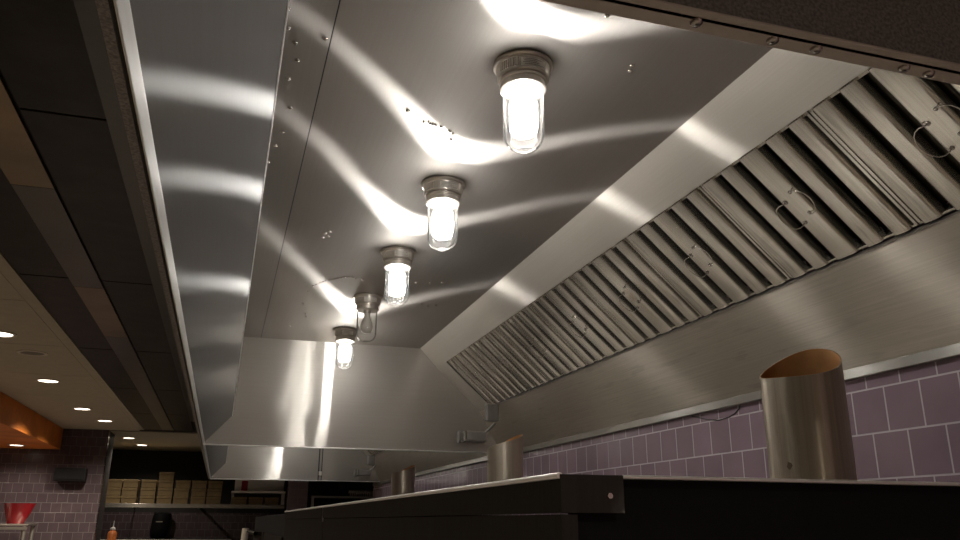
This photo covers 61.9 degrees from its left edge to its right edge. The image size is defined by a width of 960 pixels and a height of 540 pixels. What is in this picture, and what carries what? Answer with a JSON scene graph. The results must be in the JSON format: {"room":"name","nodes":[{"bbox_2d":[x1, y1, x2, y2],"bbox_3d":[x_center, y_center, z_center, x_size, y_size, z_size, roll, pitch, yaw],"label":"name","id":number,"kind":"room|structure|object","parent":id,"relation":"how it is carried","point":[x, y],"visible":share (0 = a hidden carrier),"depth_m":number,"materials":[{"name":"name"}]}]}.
{"room":"commercial kitchen","nodes":[
{"label":"commercial kitchen","id":0,"kind":"room"},
{"bbox_2d":[0,391,62,449],"bbox_3d":[-4.708,0.791,5.808,1.610,0.258,8.840,6,-18,-16],"label":"wall","id":1,"kind":"structure","parent":0,"point":[19,424],"depth_m":8.50,"materials":[{"name":"orange paint"}]},
{"bbox_2d":[0,429,109,539],"bbox_3d":[-5.808,3.244,9.609,2.160,2.670,0.120,6,-18,-16],"label":"wall","id":2,"kind":"structure","parent":0,"point":[63,510],"depth_m":9.88,"materials":[{"name":"tile"}]},
{"bbox_2d":[53,467,87,481],"bbox_3d":[-5.069,2.534,9.909,0.360,0.160,0.177,6,-18,-16],"label":"wall speaker","id":3,"kind":"object","parent":2,"relation":"attached to","point":[60,473],"visible":1,"depth_m":9.83,"materials":[{"name":"black plastic"}]},
{"bbox_2d":[55,469,84,479],"bbox_3d":[-5.043,2.508,9.833,0.320,0.125,0.008,6,-18,-16],"label":"grille","id":4,"kind":"object","parent":3,"relation":"attached to","point":[60,474],"depth_m":9.83,"materials":[{"name":"plastic"}]},
{"bbox_2d":[0,70,196,432],"bbox_3d":[-1.790,0.533,5.505,7.000,0.048,17.800,6,-18,-16],"label":"ceiling","id":5,"kind":"structure","parent":0,"point":[1,74],"depth_m":3.34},
{"bbox_2d":[0,272,24,300],"bbox_3d":[-2.796,-0.074,3.488,1.219,0.012,1.214,6,-18,-16],"label":"tile","id":6,"kind":"structure","parent":5,"relation":"attached to","point":[7,291],"depth_m":4.04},
{"bbox_2d":[0,75,54,188],"bbox_3d":[-1.406,-0.429,2.336,0.136,0.011,0.946,6,-18,-16],"label":"ceiling strip","id":7,"kind":"object","parent":5,"relation":"attached to","point":[21,163],"visible":1,"depth_m":2.51,"materials":[{"name":"brown metal"}]},
{"bbox_2d":[0,299,64,346],"bbox_3d":[-3.160,0.274,4.600,1.219,0.012,1.214,6,-18,-16],"label":"tile","id":8,"kind":"structure","parent":5,"relation":"attached to","point":[18,317],"depth_m":4.75,"materials":[{"name":"beige"}]},
{"bbox_2d":[0,330,16,337],"bbox_3d":[-2.975,0.396,4.951,0.196,0.008,0.196,6,-18,-16],"label":"recessed light","id":9,"kind":"object","parent":8,"relation":"attached to","point":[3,334],"visible":1,"depth_m":4.96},
{"bbox_2d":[0,168,67,277],"bbox_3d":[-1.800,-0.229,2.979,0.210,0.010,1.756,6,-18,-16],"label":"ceiling panel","id":10,"kind":"object","parent":5,"relation":"attached to","point":[22,243],"visible":0.83,"depth_m":3.31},
{"bbox_2d":[0,343,91,376],"bbox_3d":[-3.523,0.622,5.711,1.219,0.012,1.214,6,-18,-16],"label":"tile","id":11,"kind":"structure","parent":5,"relation":"attached to","point":[59,360],"depth_m":5.83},
{"bbox_2d":[16,350,47,355],"bbox_3d":[-3.087,0.573,5.518,0.196,0.008,0.196,6,-18,-16],"label":"recessed light","id":12,"kind":"object","parent":11,"relation":"attached to","point":[23,352],"visible":1,"depth_m":5.50,"materials":[{"name":"metal"}]},
{"bbox_2d":[0,0,105,118],"bbox_3d":[-0.922,-0.697,1.480,0.228,0.010,1.736,6,-18,-16],"label":"ceiling panel","id":13,"kind":"object","parent":5,"relation":"attached to","point":[45,64],"visible":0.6,"depth_m":2.00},
{"bbox_2d":[0,372,109,397],"bbox_3d":[-3.887,0.970,6.822,1.219,0.012,1.214,6,-18,-16],"label":"tile","id":14,"kind":"structure","parent":5,"relation":"attached to","point":[15,383],"depth_m":6.87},
{"bbox_2d":[35,378,61,382],"bbox_3d":[-3.574,0.919,6.622,0.196,0.008,0.196,6,-18,-16],"label":"recessed light","id":15,"kind":"object","parent":14,"relation":"attached to","point":[42,380],"visible":1,"depth_m":6.60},
{"bbox_2d":[11,184,103,288],"bbox_3d":[-1.744,-0.105,3.370,0.136,0.011,1.316,6,-18,-16],"label":"ceiling strip","id":16,"kind":"object","parent":5,"relation":"attached to","point":[45,206],"visible":1,"depth_m":3.21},
{"bbox_2d":[4,393,123,413],"bbox_3d":[-4.251,1.318,7.934,1.219,0.012,1.214,6,-18,-16],"label":"tile","id":17,"kind":"structure","parent":5,"relation":"attached to","point":[32,401],"depth_m":7.92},
{"bbox_2d":[19,274,111,348],"bbox_3d":[-2.326,0.274,4.587,0.210,0.010,1.746,6,-18,-16],"label":"ceiling panel","id":18,"kind":"object","parent":5,"relation":"attached to","point":[58,295],"visible":1,"depth_m":4.37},
{"bbox_2d":[0,251,143,429],"bbox_3d":[-2.163,-0.022,3.635,0.066,0.018,14.300,6,-18,-16],"label":"trim","id":19,"kind":"structure","parent":5,"relation":"attached to","point":[8,271],"depth_m":4.75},
{"bbox_2d":[20,108,151,283],"bbox_3d":[-1.447,-0.195,3.084,0.228,0.010,1.756,6,-18,-16],"label":"ceiling panel","id":20,"kind":"object","parent":5,"relation":"attached to","point":[79,153],"visible":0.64,"depth_m":2.77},
{"bbox_2d":[33,410,139,430],"bbox_3d":[-4.710,1.757,9.336,1.219,0.012,1.854,6,-18,-16],"label":"tile","id":21,"kind":"structure","parent":5,"relation":"attached to","point":[64,419],"depth_m":9.27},
{"bbox_2d":[74,287,127,337],"bbox_3d":[-2.117,0.251,4.509,0.136,0.011,1.176,6,-18,-16],"label":"ceiling strip","id":22,"kind":"object","parent":5,"relation":"attached to","point":[97,301],"visible":0.93,"depth_m":4.42,"materials":[{"name":"brown metal"}]},
{"bbox_2d":[79,348,136,388],"bbox_3d":[-2.852,0.778,6.195,0.210,0.010,1.756,6,-18,-16],"label":"ceiling panel","id":23,"kind":"object","parent":5,"relation":"attached to","point":[106,362],"visible":0.93,"depth_m":6.04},
{"bbox_2d":[105,337,153,389],"bbox_3d":[-2.621,0.733,6.048,0.136,0.011,2.196,6,-18,-16],"label":"ceiling strip","id":24,"kind":"object","parent":5,"relation":"attached to","point":[123,348],"visible":0.93,"depth_m":5.81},
{"bbox_2d":[112,388,151,413],"bbox_3d":[-3.384,1.287,7.821,0.210,0.010,1.786,6,-18,-16],"label":"ceiling panel","id":25,"kind":"object","parent":5,"relation":"attached to","point":[132,399],"visible":0.79,"depth_m":7.71,"materials":[{"name":"black"}]},
{"bbox_2d":[73,0,194,421],"bbox_3d":[-1.257,-0.118,3.303,0.270,0.022,13.100,6,-18,-16],"label":"trim","id":26,"kind":"structure","parent":5,"relation":"attached to","point":[87,13],"depth_m":2.44,"materials":[{"name":"metal"}]},
{"bbox_2d":[103,280,170,352],"bbox_3d":[-1.974,0.309,4.691,0.228,0.010,1.746,6,-18,-16],"label":"ceiling panel","id":27,"kind":"object","parent":5,"relation":"attached to","point":[136,304],"visible":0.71,"depth_m":4.49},
{"bbox_2d":[132,413,161,429],"bbox_3d":[-3.906,1.786,9.415,0.210,0.010,1.686,6,-18,-16],"label":"ceiling panel","id":28,"kind":"object","parent":5,"relation":"attached to","point":[147,421],"visible":0.93,"depth_m":9.35,"materials":[{"name":"black"}]},
{"bbox_2d":[137,389,173,429],"bbox_3d":[-3.471,1.546,8.644,0.136,0.011,3.496,6,-18,-16],"label":"ceiling strip","id":29,"kind":"object","parent":5,"relation":"attached to","point":[150,397],"visible":0.93,"depth_m":8.18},
{"bbox_2d":[110,430,201,451],"bbox_3d":[-4.818,2.557,11.883,2.590,0.012,3.020,6,-18,-16],"label":"tile","id":30,"kind":"structure","parent":5,"relation":"attached to","point":[158,441],"depth_m":11.71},
{"bbox_2d":[137,351,181,390],"bbox_3d":[-2.500,0.812,6.299,0.228,0.010,1.756,6,-18,-16],"label":"ceiling panel","id":31,"kind":"object","parent":5,"relation":"attached to","point":[160,367],"visible":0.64,"depth_m":6.12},
{"bbox_2d":[155,390,188,414],"bbox_3d":[-3.032,1.321,7.925,0.228,0.010,1.786,6,-18,-16],"label":"ceiling panel","id":32,"kind":"object","parent":5,"relation":"attached to","point":[173,402],"visible":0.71,"depth_m":7.77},
{"bbox_2d":[167,414,192,430],"bbox_3d":[-3.554,1.820,9.519,0.228,0.010,1.686,6,-18,-16],"label":"ceiling panel","id":33,"kind":"object","parent":5,"relation":"attached to","point":[179,422],"visible":0.93,"depth_m":9.43,"materials":[{"name":"black"}]},
{"bbox_2d":[200,361,486,481],"bbox_3d":[-1.319,1.303,6.661,1.771,0.697,4.035,6,-18,-16],"label":"range hood","id":34,"kind":"object","parent":5,"relation":"attached to","point":[221,462],"visible":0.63,"depth_m":8.33,"materials":[{"name":"metal"}]},
{"bbox_2d":[354,455,375,476],"bbox_3d":[-1.182,2.075,8.452,0.207,0.206,0.363,15,-23,-39],"label":"detector","id":35,"kind":"object","parent":34,"relation":"attached to","point":[371,458],"visible":1,"depth_m":8.45,"materials":[{"name":"metal"}]},
{"bbox_2d":[95,431,114,539],"bbox_3d":[-4.991,3.418,10.152,0.260,2.670,0.480,6,-18,-16],"label":"wall","id":36,"kind":"structure","parent":0,"point":[111,439],"depth_m":10.38,"materials":[{"name":"tile"}]},
{"bbox_2d":[100,449,373,539],"bbox_3d":[-3.862,4.421,13.325,5.800,2.670,0.100,6,-18,-16],"label":"wall","id":37,"kind":"structure","parent":0,"point":[140,465],"depth_m":13.18,"materials":[{"name":"paint"}]},
{"bbox_2d":[150,512,171,538],"bbox_3d":[-5.122,4.098,12.832,0.305,0.400,0.225,6,-18,-16],"label":"soap dispenser","id":38,"kind":"object","parent":37,"relation":"attached to","point":[160,524],"visible":1,"depth_m":12.76,"materials":[{"name":"black plastic"}]},
{"bbox_2d":[105,503,283,509],"bbox_3d":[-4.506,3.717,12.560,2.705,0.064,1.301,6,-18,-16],"label":"wall shelf","id":39,"kind":"object","parent":37,"relation":"attached to","point":[133,505],"visible":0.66,"depth_m":11.97,"materials":[{"name":"metal"}]},
{"bbox_2d":[105,495,120,502],"bbox_3d":[-5.430,3.406,11.866,0.212,0.113,0.310,6,-18,-16],"label":"kraft box","id":40,"kind":"object","parent":39,"relation":"on","point":[109,498],"visible":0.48,"depth_m":11.73,"materials":[{"name":"cardboard"}]},
{"bbox_2d":[105,498,120,502],"bbox_3d":[-5.431,3.423,11.861,0.204,0.078,0.300,6,-18,-16],"label":"tray","id":41,"kind":"object","parent":40,"relation":"on","point":[108,500],"depth_m":11.73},
{"bbox_2d":[107,487,121,495],"bbox_3d":[-5.436,3.296,11.898,0.212,0.113,0.310,6,-18,-16],"label":"kraft box","id":42,"kind":"object","parent":40,"relation":"on","point":[110,490],"visible":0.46,"depth_m":11.77,"materials":[{"name":"cardboard"}]},
{"bbox_2d":[107,490,121,495],"bbox_3d":[-5.436,3.313,11.894,0.204,0.078,0.300,6,-18,-16],"label":"tray","id":43,"kind":"object","parent":42,"relation":"on","point":[109,492],"depth_m":11.76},
{"bbox_2d":[108,479,123,486],"bbox_3d":[-5.431,3.187,11.934,0.212,0.113,0.310,6,-18,-16],"label":"kraft box","id":44,"kind":"object","parent":42,"relation":"on","point":[111,482],"visible":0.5,"depth_m":11.80,"materials":[{"name":"cardboard"}]},
{"bbox_2d":[108,482,123,486],"bbox_3d":[-5.431,3.204,11.930,0.204,0.078,0.300,6,-18,-16],"label":"tray","id":45,"kind":"object","parent":44,"relation":"on","point":[110,484],"depth_m":11.80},
{"bbox_2d":[121,496,137,502],"bbox_3d":[-5.226,3.426,11.926,0.212,0.113,0.310,6,-18,-16],"label":"kraft box","id":46,"kind":"object","parent":39,"relation":"on","point":[124,499],"visible":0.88,"depth_m":11.80,"materials":[{"name":"cardboard"}]},
{"bbox_2d":[122,487,138,495],"bbox_3d":[-5.227,3.317,11.960,0.212,0.113,0.310,6,-18,-16],"label":"kraft box","id":47,"kind":"object","parent":46,"relation":"on","point":[126,491],"visible":0.99,"depth_m":11.83,"materials":[{"name":"cardboard"}]},
{"bbox_2d":[122,490,138,495],"bbox_3d":[-5.227,3.333,11.956,0.204,0.078,0.300,6,-18,-16],"label":"tray","id":48,"kind":"object","parent":47,"relation":"on","point":[124,492],"depth_m":11.82,"materials":[{"name":"cardboard"}]},
{"bbox_2d":[123,479,140,487],"bbox_3d":[-5.221,3.207,11.996,0.212,0.113,0.310,6,-18,-16],"label":"kraft box","id":49,"kind":"object","parent":47,"relation":"on","point":[128,483],"visible":0.93,"depth_m":11.87,"materials":[{"name":"cardboard"}]},
{"bbox_2d":[123,482,139,487],"bbox_3d":[-5.221,3.224,11.992,0.204,0.078,0.300,6,-18,-16],"label":"tray","id":50,"kind":"object","parent":49,"relation":"on","point":[126,484],"depth_m":11.86,"materials":[{"name":"cardboard"}]},
{"bbox_2d":[139,496,156,503],"bbox_3d":[-4.980,3.450,11.999,0.212,0.113,0.310,6,-18,-16],"label":"kraft box","id":51,"kind":"object","parent":39,"relation":"on","point":[143,499],"visible":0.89,"depth_m":11.87,"materials":[{"name":"cardboard"}]},
{"bbox_2d":[139,499,155,503],"bbox_3d":[-4.981,3.467,11.995,0.204,0.078,0.300,6,-18,-16],"label":"tray","id":52,"kind":"object","parent":51,"relation":"on","point":[141,500],"depth_m":11.86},
{"bbox_2d":[140,488,156,495],"bbox_3d":[-4.981,3.340,12.033,0.212,0.113,0.310,6,-18,-16],"label":"kraft box","id":53,"kind":"object","parent":51,"relation":"on","point":[144,491],"visible":0.97,"depth_m":11.90,"materials":[{"name":"cardboard"}]},
{"bbox_2d":[141,480,157,487],"bbox_3d":[-4.982,3.231,12.067,0.212,0.113,0.310,6,-18,-16],"label":"kraft box","id":54,"kind":"object","parent":53,"relation":"on","point":[145,483],"visible":0.91,"depth_m":11.93,"materials":[{"name":"cardboard"}]},
{"bbox_2d":[156,496,172,503],"bbox_3d":[-4.757,3.472,12.065,0.212,0.113,0.310,6,-18,-16],"label":"kraft box","id":55,"kind":"object","parent":39,"relation":"on","point":[160,499],"visible":0.93,"depth_m":11.93,"materials":[{"name":"cardboard"}]},
{"bbox_2d":[156,499,171,503],"bbox_3d":[-4.757,3.489,12.061,0.204,0.078,0.300,6,-18,-16],"label":"tray","id":56,"kind":"object","parent":55,"relation":"on","point":[159,501],"depth_m":11.93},
{"bbox_2d":[158,488,173,496],"bbox_3d":[-4.752,3.363,12.101,0.212,0.113,0.310,6,-18,-16],"label":"kraft box","id":57,"kind":"object","parent":55,"relation":"on","point":[161,491],"visible":0.86,"depth_m":11.96,"materials":[{"name":"cardboard"}]},
{"bbox_2d":[158,480,174,488],"bbox_3d":[-4.755,3.253,12.135,0.212,0.113,0.310,6,-18,-16],"label":"kraft box","id":58,"kind":"object","parent":57,"relation":"on","point":[162,483],"visible":0.94,"depth_m":12.00,"materials":[{"name":"cardboard"}]},
{"bbox_2d":[158,483,173,488],"bbox_3d":[-4.756,3.270,12.130,0.204,0.078,0.300,6,-18,-16],"label":"tray","id":59,"kind":"object","parent":58,"relation":"on","point":[161,485],"depth_m":12.00,"materials":[{"name":"cardboard"}]},
{"bbox_2d":[159,472,175,480],"bbox_3d":[-4.756,3.143,12.169,0.212,0.113,0.310,6,-18,-16],"label":"kraft box","id":60,"kind":"object","parent":58,"relation":"on","point":[163,475],"visible":0.94,"depth_m":12.03,"materials":[{"name":"cardboard"}]},
{"bbox_2d":[159,475,174,480],"bbox_3d":[-4.757,3.160,12.164,0.204,0.078,0.300,6,-18,-16],"label":"tray","id":61,"kind":"object","parent":60,"relation":"on","point":[162,477],"depth_m":12.03,"materials":[{"name":"cardboard"}]},
{"bbox_2d":[173,496,188,503],"bbox_3d":[-4.534,3.494,12.131,0.212,0.113,0.310,6,-18,-16],"label":"kraft box","id":62,"kind":"object","parent":39,"relation":"on","point":[176,499],"visible":0.91,"depth_m":11.99,"materials":[{"name":"cardboard"}]},
{"bbox_2d":[173,499,188,503],"bbox_3d":[-4.535,3.511,12.127,0.204,0.078,0.300,6,-18,-16],"label":"tray","id":63,"kind":"object","parent":62,"relation":"on","point":[175,501],"depth_m":11.99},
{"bbox_2d":[174,488,189,496],"bbox_3d":[-4.532,3.384,12.166,0.212,0.113,0.310,6,-18,-16],"label":"kraft box","id":64,"kind":"object","parent":62,"relation":"on","point":[177,491],"visible":0.92,"depth_m":12.03,"materials":[{"name":"cardboard"}]},
{"bbox_2d":[176,480,191,488],"bbox_3d":[-4.521,3.276,12.204,0.212,0.113,0.310,6,-18,-16],"label":"kraft box","id":65,"kind":"object","parent":64,"relation":"on","point":[179,483],"visible":0.93,"depth_m":12.07,"materials":[{"name":"cardboard"}]},
{"bbox_2d":[176,483,190,488],"bbox_3d":[-4.521,3.292,12.200,0.204,0.078,0.300,6,-18,-16],"label":"tray","id":66,"kind":"object","parent":65,"relation":"on","point":[178,485],"depth_m":12.06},
{"bbox_2d":[190,496,205,503],"bbox_3d":[-4.299,3.517,12.201,0.212,0.113,0.310,6,-18,-16],"label":"kraft box","id":67,"kind":"object","parent":39,"relation":"on","point":[194,499],"visible":0.91,"depth_m":12.06,"materials":[{"name":"cardboard"}]},
{"bbox_2d":[191,488,206,496],"bbox_3d":[-4.299,3.407,12.236,0.212,0.113,0.310,6,-18,-16],"label":"kraft box","id":68,"kind":"object","parent":67,"relation":"on","point":[195,492],"visible":0.96,"depth_m":12.10,"materials":[{"name":"cardboard"}]},
{"bbox_2d":[192,481,206,488],"bbox_3d":[-4.299,3.297,12.270,0.212,0.113,0.310,6,-18,-16],"label":"kraft box","id":69,"kind":"object","parent":68,"relation":"on","point":[196,484],"visible":0.91,"depth_m":12.14,"materials":[{"name":"cardboard"}]},
{"bbox_2d":[206,497,220,503],"bbox_3d":[-4.085,3.538,12.265,0.212,0.113,0.310,6,-18,-16],"label":"kraft box","id":70,"kind":"object","parent":39,"relation":"on","point":[210,500],"visible":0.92,"depth_m":12.13,"materials":[{"name":"cardboard"}]},
{"bbox_2d":[207,489,221,496],"bbox_3d":[-4.082,3.428,12.300,0.212,0.113,0.310,6,-18,-16],"label":"kraft box","id":71,"kind":"object","parent":70,"relation":"on","point":[211,492],"visible":0.99,"depth_m":12.16,"materials":[{"name":"cardboard"}]},
{"bbox_2d":[208,481,222,488],"bbox_3d":[-4.077,3.319,12.336,0.212,0.113,0.310,6,-18,-16],"label":"kraft box","id":72,"kind":"object","parent":71,"relation":"on","point":[212,484],"visible":0.91,"depth_m":12.20,"materials":[{"name":"cardboard"}]},
{"bbox_2d":[232,497,246,503],"bbox_3d":[-3.728,3.579,12.391,0.212,0.113,0.310,6,-18,-16],"label":"kraft box","id":73,"kind":"object","parent":39,"relation":"on","point":[235,500],"visible":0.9,"depth_m":12.26,"materials":[{"name":"cardboard"}]},
{"bbox_2d":[248,497,262,504],"bbox_3d":[-3.499,3.601,12.459,0.212,0.113,0.310,6,-18,-16],"label":"kraft box","id":74,"kind":"object","parent":39,"relation":"on","point":[251,500],"visible":0.89,"depth_m":12.33,"materials":[{"name":"cardboard"}]},
{"bbox_2d":[231,480,284,504],"bbox_3d":[-3.462,3.427,12.499,0.800,0.467,0.410,6,-18,-16],"label":"steel overshelf","id":75,"kind":"object","parent":39,"relation":"on","point":[241,486],"visible":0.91,"depth_m":12.62,"materials":[{"name":"metal"}]},
{"bbox_2d":[264,497,278,504],"bbox_3d":[-3.270,3.623,12.527,0.212,0.113,0.310,6,-18,-16],"label":"kraft box","id":76,"kind":"object","parent":39,"relation":"on","point":[267,500],"visible":0.88,"depth_m":12.39,"materials":[{"name":"cardboard"}]},
{"bbox_2d":[286,481,308,510],"bbox_3d":[-2.816,4.051,12.136,0.285,2.670,0.300,6,-18,-16],"label":"wall pillar","id":77,"kind":"structure","parent":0,"point":[297,492],"depth_m":12.19,"materials":[{"name":"tile"}]},
{"bbox_2d":[373,201,959,514],"bbox_3d":[0.714,1.260,3.215,0.120,2.670,12.550,6,-18,-16],"label":"wall","id":78,"kind":"structure","parent":0,"point":[905,423],"depth_m":2.60,"materials":[{"name":"tile"}]},
{"bbox_2d":[95,0,959,452],"bbox_3d":[-0.064,0.111,2.853,1.786,0.697,4.311,6,-18,-16],"label":"range hood","id":79,"kind":"object","parent":78,"relation":"attached to","point":[278,147],"visible":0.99,"depth_m":2.14,"materials":[{"name":"metal"}]},
{"bbox_2d":[333,327,358,368],"bbox_3d":[-0.757,0.444,4.482,0.142,0.224,0.142,6,-18,-16],"label":"lamp","id":80,"kind":"object","parent":79,"relation":"attached to","point":[344,335],"visible":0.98,"depth_m":4.46,"materials":[{"name":"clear glass"}]},
{"bbox_2d":[335,342,353,368],"bbox_3d":[-0.757,0.477,4.471,0.096,0.155,0.096,6,-18,-16],"label":"glass jar","id":81,"kind":"object","parent":80,"relation":"on","point":[344,349],"depth_m":4.46,"materials":[{"name":"glass"}]},
{"bbox_2d":[353,293,382,342],"bbox_3d":[-0.540,0.236,3.817,0.142,0.224,0.142,6,-18,-16],"label":"lamp","id":82,"kind":"object","parent":79,"relation":"attached to","point":[365,303],"visible":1,"depth_m":3.79,"materials":[{"name":"metal"}]},
{"bbox_2d":[356,310,376,342],"bbox_3d":[-0.540,0.269,3.806,0.096,0.155,0.096,6,-18,-16],"label":"glass jar","id":83,"kind":"object","parent":82,"relation":"on","point":[366,326],"depth_m":3.80,"materials":[{"name":"glass"}]},
{"bbox_2d":[380,246,415,305],"bbox_3d":[-0.328,0.033,3.169,0.142,0.224,0.142,6,-18,-16],"label":"lamp","id":84,"kind":"object","parent":79,"relation":"attached to","point":[398,260],"visible":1,"depth_m":3.15,"materials":[{"name":"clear glass"}]},
{"bbox_2d":[384,269,409,305],"bbox_3d":[-0.328,0.066,3.159,0.096,0.155,0.096,6,-18,-16],"label":"glass jar","id":85,"kind":"object","parent":84,"relation":"on","point":[397,276],"depth_m":3.14,"materials":[{"name":"glass"}]},
{"bbox_2d":[421,176,464,251],"bbox_3d":[-0.118,-0.168,2.528,0.142,0.224,0.142,6,-18,-16],"label":"lamp","id":86,"kind":"object","parent":79,"relation":"attached to","point":[443,194],"visible":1,"depth_m":2.50,"materials":[{"name":"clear glass"}]},
{"bbox_2d":[427,205,457,251],"bbox_3d":[-0.118,-0.135,2.518,0.096,0.155,0.096,6,-18,-16],"label":"glass jar","id":87,"kind":"object","parent":86,"relation":"on","point":[442,220],"depth_m":2.50,"materials":[{"name":"glass"}]},
{"bbox_2d":[456,404,498,442],"bbox_3d":[0.017,0.928,4.790,0.207,0.206,0.363,15,-23,-39],"label":"detector","id":88,"kind":"object","parent":79,"relation":"attached to","point":[491,410],"visible":1,"depth_m":4.79,"materials":[{"name":"metal"}]},
{"bbox_2d":[448,346,516,403],"bbox_3d":[0.015,0.604,4.602,0.311,0.288,0.456,6,-18,-16],"label":"grease filter","id":89,"kind":"object","parent":79,"relation":"attached to","point":[467,363],"visible":0.83,"depth_m":4.56,"materials":[{"name":"metal"}]},
{"bbox_2d":[470,328,548,394],"bbox_3d":[0.152,0.473,4.183,0.311,0.288,0.456,6,-18,-16],"label":"grease filter","id":90,"kind":"object","parent":79,"relation":"attached to","point":[494,348],"visible":0.91,"depth_m":4.14,"materials":[{"name":"metal"}]},
{"bbox_2d":[493,49,552,153],"bbox_3d":[0.101,-0.377,1.859,0.142,0.224,0.142,6,-18,-16],"label":"lamp","id":91,"kind":"object","parent":79,"relation":"attached to","point":[522,75],"visible":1,"depth_m":1.84,"materials":[{"name":"glass"}]},
{"bbox_2d":[516,88,530,94],"bbox_3d":[0.101,-0.410,1.870,0.036,0.015,0.036,6,-18,-16],"label":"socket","id":92,"kind":"object","parent":91,"relation":"attached to","point":[519,91],"depth_m":1.85,"materials":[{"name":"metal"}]},
{"bbox_2d":[503,90,544,153],"bbox_3d":[0.101,-0.344,1.849,0.096,0.155,0.096,6,-18,-16],"label":"glass jar","id":93,"kind":"object","parent":91,"relation":"on","point":[523,104],"depth_m":1.84,"materials":[{"name":"glass"}]},
{"bbox_2d":[496,305,587,380],"bbox_3d":[0.289,0.342,3.764,0.311,0.288,0.456,6,-18,-16],"label":"grease filter","id":94,"kind":"object","parent":79,"relation":"attached to","point":[526,329],"visible":0.88,"depth_m":3.73,"materials":[{"name":"metal"}]},
{"bbox_2d":[529,275,637,364],"bbox_3d":[0.427,0.211,3.345,0.311,0.288,0.456,6,-18,-16],"label":"grease filter","id":95,"kind":"object","parent":79,"relation":"attached to","point":[568,308],"visible":0.88,"depth_m":3.31,"materials":[{"name":"metal"}]},
{"bbox_2d":[571,238,702,343],"bbox_3d":[0.564,0.079,2.926,0.311,0.288,0.456,6,-18,-16],"label":"grease filter","id":96,"kind":"object","parent":79,"relation":"attached to","point":[646,305],"visible":0.9,"depth_m":2.89,"materials":[{"name":"metal"}]},
{"bbox_2d":[625,186,790,315],"bbox_3d":[0.701,-0.052,2.507,0.311,0.288,0.456,6,-18,-16],"label":"grease filter","id":97,"kind":"object","parent":79,"relation":"attached to","point":[660,251],"visible":0.88,"depth_m":2.47,"materials":[{"name":"metal"}]},
{"bbox_2d":[700,111,918,277],"bbox_3d":[0.838,-0.183,2.088,0.311,0.288,0.456,6,-18,-16],"label":"grease filter","id":98,"kind":"object","parent":79,"relation":"attached to","point":[805,129],"visible":0.92,"depth_m":2.05,"materials":[{"name":"metal"}]},
{"bbox_2d":[808,67,959,223],"bbox_3d":[0.975,-0.314,1.669,0.311,0.288,0.456,6,-18,-16],"label":"grease filter","id":99,"kind":"object","parent":79,"relation":"attached to","point":[919,101],"visible":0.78,"depth_m":1.75,"materials":[{"name":"metal"}]},
{"bbox_2d":[372,343,959,485],"bbox_3d":[0.105,1.175,5.046,0.022,0.028,8.800,6,-18,-16],"label":"trim","id":100,"kind":"structure","parent":78,"relation":"attached to","point":[950,351],"depth_m":2.77,"materials":[{"name":"metal"}]},
{"bbox_3d":[-1.816,3.152,4.731,7.000,0.050,17.900,6,-18,-16],"label":"floor","id":101,"kind":"structure","parent":0,"visible":0},
{"bbox_2d":[0,524,36,539],"bbox_3d":[-5.528,3.562,8.707,0.947,1.525,0.510,6,-18,-16],"label":"rack","id":102,"kind":"object","parent":101,"relation":"on","point":[23,528],"visible":1,"depth_m":8.81,"materials":[{"name":"metal"}]},
{"bbox_2d":[4,503,36,523],"bbox_3d":[-5.274,2.743,9.052,0.433,0.246,0.300,6,-18,-16],"label":"serving bowl","id":103,"kind":"object","parent":102,"relation":"on","point":[15,513],"visible":1,"depth_m":8.97,"materials":[{"name":"plastic"}]},
{"bbox_2d":[100,539,230,539],"bbox_3d":[-4.494,4.419,11.060,1.890,1.310,0.650,6,-18,-16],"label":"countertop","id":104,"kind":"structure","parent":101,"relation":"on","point":[100,539],"depth_m":11.35,"materials":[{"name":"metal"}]},
{"bbox_2d":[107,521,116,539],"bbox_3d":[-5.030,3.567,10.959,0.120,0.250,0.120,6,-18,-16],"label":"sauce bottle","id":105,"kind":"object","parent":104,"relation":"on","point":[112,534],"visible":1,"depth_m":10.90,"materials":[{"name":"orange plastic"}]},
{"bbox_2d":[308,496,372,506],"bbox_3d":[-1.962,4.409,12.029,1.310,1.930,0.400,6,-18,-16],"label":"shelf","id":106,"kind":"object","parent":101,"relation":"on","point":[311,497],"visible":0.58,"depth_m":12.08,"materials":[{"name":"metal"}]},
{"bbox_2d":[348,490,372,495],"bbox_3d":[-1.800,3.427,12.280,0.439,0.089,0.089,6,-18,-16],"label":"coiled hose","id":107,"kind":"object","parent":106,"relation":"on","point":[356,493],"visible":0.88,"depth_m":12.25,"materials":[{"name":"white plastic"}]},
{"bbox_2d":[241,514,498,539],"bbox_3d":[-1.147,2.745,6.188,1.372,1.606,4.284,6,-18,-16],"label":"tall cabinet","id":108,"kind":"object","parent":101,"relation":"on","point":[271,527],"visible":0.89,"depth_m":5.55,"materials":[{"name":"metal"}]},
{"bbox_2d":[391,465,414,495],"bbox_3d":[-0.492,1.400,5.100,0.150,0.313,0.150,6,-18,-16],"label":"exhaust stack","id":109,"kind":"object","parent":108,"relation":"on","point":[402,482],"visible":0.56,"depth_m":5.06,"materials":[{"name":"metal"}]},
{"bbox_2d":[284,472,959,539],"bbox_3d":[0.119,1.582,2.494,1.266,1.620,3.785,6,-18,-16],"label":"oven","id":110,"kind":"object","parent":101,"relation":"on","point":[598,507],"visible":1,"depth_m":0.94,"materials":[{"name":"metal"}]},
{"bbox_2d":[487,434,522,481],"bbox_3d":[0.105,0.835,3.324,0.150,0.308,0.150,6,-18,-16],"label":"exhaust stack","id":111,"kind":"object","parent":110,"relation":"on","point":[505,459],"visible":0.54,"depth_m":3.28,"materials":[{"name":"metal"}]},
{"bbox_2d":[760,348,857,479],"bbox_3d":[0.615,0.278,1.511,0.150,0.286,0.150,6,-18,-16],"label":"exhaust stack","id":112,"kind":"object","parent":110,"relation":"on","point":[808,433],"visible":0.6,"depth_m":1.45,"materials":[{"name":"metal"}]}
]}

